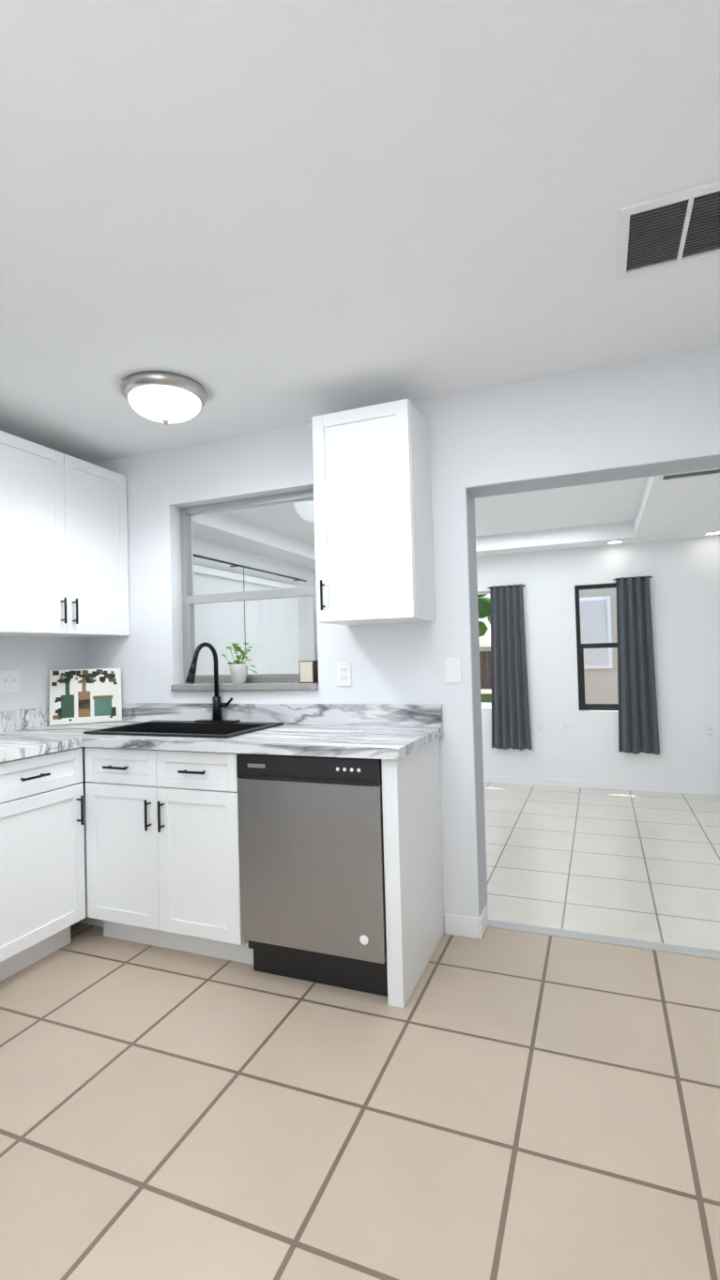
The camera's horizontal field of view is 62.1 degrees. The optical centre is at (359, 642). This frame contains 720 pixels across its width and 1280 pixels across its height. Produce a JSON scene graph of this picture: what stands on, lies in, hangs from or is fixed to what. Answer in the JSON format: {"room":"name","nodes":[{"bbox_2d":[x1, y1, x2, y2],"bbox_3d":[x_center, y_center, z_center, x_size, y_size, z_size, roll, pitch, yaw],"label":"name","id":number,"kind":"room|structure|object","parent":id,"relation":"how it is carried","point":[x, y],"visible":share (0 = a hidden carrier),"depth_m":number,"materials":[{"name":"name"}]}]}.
{"room":"kitchen","nodes":[
{"label":"kitchen","id":0,"kind":"room"},
{"bbox_2d":[0,535,315,767],"bbox_3d":[-1.796,0.120,3.287,0.200,2.530,7.250,-2,-1,22],"label":"wall","id":1,"kind":"structure","parent":0,"point":[34,661],"depth_m":3.41,"materials":[{"name":"paint"}]},
{"bbox_2d":[0,670,19,693],"bbox_3d":[-1.775,0.199,3.035,0.019,0.115,0.118,-2,-1,22],"label":"light switch","id":2,"kind":"object","parent":1,"relation":"attached to","point":[9,680],"visible":1,"depth_m":3.04,"materials":[{"name":"white plastic"}]},
{"bbox_2d":[0,430,129,638],"bbox_3d":[-1.608,-0.490,3.048,0.363,0.910,0.858,-2,-1,22],"label":"upper cabinet","id":3,"kind":"object","parent":1,"relation":"attached to","point":[64,569],"visible":1,"depth_m":2.96,"materials":[{"name":"white wood"}]},
{"bbox_2d":[193,564,301,674],"bbox_3d":[-0.983,0.392,4.871,0.080,1.890,2.140,-2,-1,22],"label":"vertical blinds","id":4,"kind":"object","parent":1,"relation":"attached to","point":[251,609],"depth_m":5.00,"materials":[{"name":"white plastic"}]},
{"bbox_2d":[193,553,306,652],"bbox_3d":[-1.001,-0.267,4.885,0.116,0.729,2.400,-2,-1,22],"label":"curtain rod","id":5,"kind":"object","parent":1,"relation":"attached to","point":[229,563],"depth_m":4.89,"materials":[{"name":"black metal"}]},
{"bbox_2d":[0,922,719,1279],"bbox_3d":[-0.456,1.330,1.001,4.300,0.060,4.020,-2,-1,22],"label":"floor","id":6,"kind":"structure","parent":0,"point":[499,1104],"depth_m":1.64,"materials":[{"name":"beige tile"}]},
{"bbox_2d":[0,746,85,981],"bbox_3d":[-1.602,0.920,2.542,0.652,0.888,0.534,-2,-1,22],"label":"base cabinet","id":7,"kind":"object","parent":6,"relation":"on","point":[42,894],"visible":1,"depth_m":2.48,"materials":[{"name":"white wood"}]},
{"bbox_2d":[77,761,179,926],"bbox_3d":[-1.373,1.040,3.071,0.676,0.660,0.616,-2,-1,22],"label":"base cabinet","id":8,"kind":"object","parent":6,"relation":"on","point":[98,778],"depth_m":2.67,"materials":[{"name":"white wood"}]},
{"bbox_2d":[92,769,253,964],"bbox_3d":[-0.738,1.017,2.818,0.810,0.660,0.616,-2,-1,22],"label":"base cabinet","id":9,"kind":"object","parent":6,"relation":"on","point":[161,850],"depth_m":2.52,"materials":[{"name":"white wood"}]},
{"bbox_2d":[0,702,442,761],"bbox_3d":[-0.822,0.383,2.571,2.118,0.139,1.150,-2,-1,22],"label":"countertop","id":10,"kind":"structure","parent":9,"relation":"on","point":[383,731],"depth_m":2.71,"materials":[{"name":"stone"}]},
{"bbox_2d":[49,668,121,725],"bbox_3d":[-1.510,0.297,3.302,0.360,0.300,0.013,-1,-10,-23],"label":"picture","id":11,"kind":"object","parent":10,"relation":"on","point":[83,695],"visible":1,"depth_m":3.29},
{"bbox_2d":[83,719,283,738],"bbox_3d":[-0.833,0.536,2.882,0.796,0.253,0.486,-2,-1,22],"label":"sink basin","id":12,"kind":"object","parent":10,"relation":"in","point":[187,728],"visible":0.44,"depth_m":3.00,"materials":[{"name":"black metal"}]},
{"bbox_2d":[185,641,240,722],"bbox_3d":[-0.779,0.204,2.993,0.240,0.409,0.262,-2,-1,22],"label":"gooseneck faucet","id":13,"kind":"object","parent":10,"relation":"on","point":[218,705],"visible":1,"depth_m":3.06,"materials":[{"name":"black metal"}]},
{"bbox_2d":[236,753,387,996],"bbox_3d":[-0.090,0.881,2.534,0.599,0.883,0.610,-2,-1,22],"label":"dishwasher","id":14,"kind":"object","parent":6,"relation":"on","point":[312,907],"visible":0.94,"depth_m":2.26,"materials":[{"name":"silver metal"}]},
{"bbox_2d":[380,738,444,1008],"bbox_3d":[0.229,0.867,2.437,0.060,0.888,0.610,-2,-1,22],"label":"cabinet end panel","id":15,"kind":"object","parent":6,"relation":"on","point":[413,872],"visible":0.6,"depth_m":2.27,"materials":[{"name":"white wood"}]},
{"bbox_2d":[486,919,719,959],"bbox_3d":[1.287,1.312,2.508,1.510,0.064,0.070,-2,-1,22],"label":"trim","id":16,"kind":"structure","parent":6,"relation":"on","point":[632,943],"depth_m":2.59,"materials":[{"name":"metal"}]},
{"bbox_2d":[0,0,719,463],"bbox_3d":[-0.510,-1.188,1.092,4.300,0.120,4.100,-2,-1,22],"label":"ceiling","id":17,"kind":"structure","parent":0,"point":[251,216],"depth_m":1.52,"materials":[{"name":"paint"}]},
{"bbox_2d":[121,370,207,425],"bbox_3d":[-0.838,-1.011,2.578,0.356,0.151,0.356,-2,-1,22],"label":"dome ceiling light","id":18,"kind":"object","parent":17,"relation":"attached to","point":[165,398],"visible":1,"depth_m":2.48,"materials":[{"name":"white glass"}]},
{"bbox_2d":[616,180,719,280],"bbox_3d":[0.905,-1.149,1.668,0.340,0.012,0.320,-2,-1,22],"label":"ceiling vent","id":19,"kind":"object","parent":17,"relation":"in","point":[671,230],"visible":1,"depth_m":1.67,"materials":[{"name":"white metal"}]},
{"bbox_2d":[86,344,719,926],"bbox_3d":[0.247,0.105,2.876,4.300,2.430,0.200,-2,-1,22],"label":"wall","id":20,"kind":"structure","parent":0,"point":[661,408],"depth_m":2.72,"materials":[{"name":"paint"}]},
{"bbox_2d":[170,682,318,690],"bbox_3d":[-0.601,0.233,3.141,0.876,0.032,0.110,-2,-1,22],"label":"window sill","id":21,"kind":"structure","parent":20,"relation":"attached to","point":[243,686],"depth_m":3.08,"materials":[{"name":"stone"}]},
{"bbox_2d":[221,642,257,684],"bbox_3d":[-0.631,0.110,3.156,0.222,0.214,0.104,-2,-1,22],"label":"herb plant","id":22,"kind":"object","parent":21,"relation":"on","point":[238,670],"visible":0.98,"depth_m":3.13,"materials":[{"name":"green plant"}]},
{"bbox_2d":[298,660,318,683],"bbox_3d":[-0.258,0.148,2.996,0.080,0.110,0.051,-2,-1,22],"label":"block sign","id":23,"kind":"object","parent":21,"relation":"on","point":[308,671],"visible":0.98,"depth_m":2.97,"materials":[{"name":"brown wood"}]},
{"bbox_2d":[180,489,318,683],"bbox_3d":[-0.586,-0.270,3.224,0.880,1.000,0.058,-2,-1,22],"label":"kitchen window","id":24,"kind":"structure","parent":20,"relation":"in","point":[189,600],"depth_m":3.26,"materials":[{"name":"glass"}]},
{"bbox_2d":[336,661,350,685],"bbox_3d":[-0.078,0.154,2.892,0.072,0.115,0.008,-2,-1,22],"label":"wall outlet","id":25,"kind":"object","parent":20,"relation":"attached to","point":[343,674],"visible":1,"depth_m":2.89,"materials":[{"name":"white plastic"}]},
{"bbox_2d":[311,398,435,624],"bbox_3d":[0.059,-0.540,2.651,0.440,0.900,0.364,-2,-1,22],"label":"upper cabinet","id":26,"kind":"object","parent":20,"relation":"attached to","point":[373,518],"visible":1,"depth_m":2.52,"materials":[{"name":"white wood"}]},
{"bbox_2d":[444,656,460,683],"bbox_3d":[0.418,0.126,2.695,0.072,0.115,0.008,-2,-1,22],"label":"light switch","id":27,"kind":"object","parent":20,"relation":"attached to","point":[452,670],"visible":1,"depth_m":2.69,"materials":[{"name":"white plastic"}]},
{"bbox_2d":[443,907,487,939],"bbox_3d":[-0.426,1.256,1.098,3.888,0.090,3.820,-2,-1,22],"label":"baseboard","id":28,"kind":"structure","parent":20,"relation":"attached to","point":[466,926],"depth_m":2.66,"materials":[{"name":"white wood"}]},
{"bbox_2d":[465,454,719,916],"bbox_3d":[1.237,0.237,2.480,1.510,1.915,0.192,-2,-1,22],"label":"trim","id":29,"kind":"structure","parent":20,"relation":"attached to","point":[666,467],"depth_m":2.69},
{"bbox_2d":[192,474,719,569],"bbox_3d":[0.813,-1.035,4.358,3.930,0.360,2.950,-2,-1,22],"label":"ceiling","id":30,"kind":"structure","parent":0,"point":[641,510],"depth_m":4.61,"materials":[{"name":"paint"}]},
{"bbox_2d":[605,540,624,544],"bbox_3d":[2.220,-0.872,5.211,0.150,0.006,0.150,-2,-1,22],"label":"recessed light","id":31,"kind":"object","parent":30,"relation":"in","point":[613,541],"visible":0.98,"depth_m":5.21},
{"bbox_2d":[656,468,719,482],"bbox_3d":[1.775,-0.900,3.192,0.330,0.012,0.140,-2,-1,22],"label":"ceiling vent","id":32,"kind":"object","parent":30,"relation":"in","point":[689,475],"visible":0.81,"depth_m":3.21,"materials":[{"name":"white metal"}]},
{"bbox_2d":[702,531,719,535],"bbox_3d":[2.916,-0.897,4.933,0.150,0.006,0.150,-2,-1,22],"label":"recessed light","id":33,"kind":"object","parent":30,"relation":"in","point":[712,533],"visible":0.96,"depth_m":4.94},
{"bbox_2d":[476,535,719,787],"bbox_3d":[1.520,0.082,5.760,4.130,2.530,0.200,-2,-1,22],"label":"wall","id":34,"kind":"structure","parent":0,"point":[684,583],"depth_m":5.34,"materials":[{"name":"paint"}]},
{"bbox_2d":[477,591,491,707],"bbox_3d":[0.959,0.082,5.974,1.070,1.130,0.058,-2,-1,22],"label":"sunroom window","id":35,"kind":"structure","parent":34,"relation":"in","point":[485,648],"depth_m":5.85,"materials":[{"name":"glass"}]},
{"bbox_2d":[487,584,531,750],"bbox_3d":[1.407,0.238,5.652,0.368,1.551,0.079,-2,-1,22],"label":"curtain","id":36,"kind":"object","parent":34,"relation":"attached to","point":[510,723],"visible":1,"depth_m":5.65,"materials":[{"name":"grey fabric"}]},
{"bbox_2d":[535,720,544,732],"bbox_3d":[1.682,0.789,5.575,0.072,0.115,0.008,-2,-1,22],"label":"wall outlet","id":37,"kind":"object","parent":34,"relation":"attached to","point":[540,724],"visible":1,"depth_m":5.57,"materials":[{"name":"white plastic"}]},
{"bbox_2d":[561,721,569,734],"bbox_3d":[1.887,0.791,5.494,0.072,0.115,0.008,-2,-1,22],"label":"wall outlet","id":38,"kind":"object","parent":34,"relation":"attached to","point":[565,727],"visible":1,"depth_m":5.49,"materials":[{"name":"white plastic"}]},
{"bbox_2d":[483,776,719,795],"bbox_3d":[1.422,1.313,5.673,3.930,0.070,0.010,-2,-1,22],"label":"baseboard","id":39,"kind":"structure","parent":34,"relation":"attached to","point":[646,787],"depth_m":5.35,"materials":[{"name":"white wood"}]},
{"bbox_2d":[613,575,659,754],"bbox_3d":[2.419,0.201,5.248,0.326,1.551,0.079,-2,-1,22],"label":"curtain","id":40,"kind":"object","parent":34,"relation":"attached to","point":[638,732],"visible":0.96,"depth_m":5.24,"materials":[{"name":"grey fabric"}]},
{"bbox_2d":[704,725,715,739],"bbox_3d":[2.964,0.762,5.064,0.072,0.115,0.008,-2,-1,22],"label":"wall outlet","id":41,"kind":"object","parent":34,"relation":"attached to","point":[709,732],"visible":1,"depth_m":5.06,"materials":[{"name":"white plastic"}]},
{"bbox_2d":[483,782,719,950],"bbox_3d":[0.761,1.370,4.456,4.000,0.060,3.160,-2,-1,22],"label":"floor","id":42,"kind":"structure","parent":0,"point":[641,865],"depth_m":3.54,"materials":[{"name":"white tile"}]},
{"label":"outside","id":43,"kind":"structure","parent":0,"visible":0},
{"bbox_2d":[480,658,491,702],"bbox_3d":[4.420,1.178,15.816,34.000,1.610,20.650,-2,-1,22],"label":"ground","id":44,"kind":"structure","parent":43,"point":[485,697],"depth_m":13.19,"materials":[{"name":"green plant"}]},
{"bbox_2d":[477,594,490,636],"bbox_3d":[1.614,-0.931,13.326,4.838,4.533,1.938,-2,-1,22],"label":"tree","id":45,"kind":"object","parent":44,"relation":"on","point":[482,609],"depth_m":13.30,"materials":[{"name":"green plant"}]},
{"bbox_2d":[479,651,491,687],"bbox_3d":[-0.704,0.818,16.098,10.300,0.970,0.070,-2,-1,22],"label":"fence","id":46,"kind":"object","parent":44,"relation":"on","point":[486,667],"depth_m":14.56,"materials":[{"name":"brown wood"}]},
{"bbox_2d":[574,583,618,710],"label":"window","id":47,"kind":"structure","parent":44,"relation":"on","point":[611,663],"depth_m":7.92,"materials":[{"name":"glass"}]}
]}

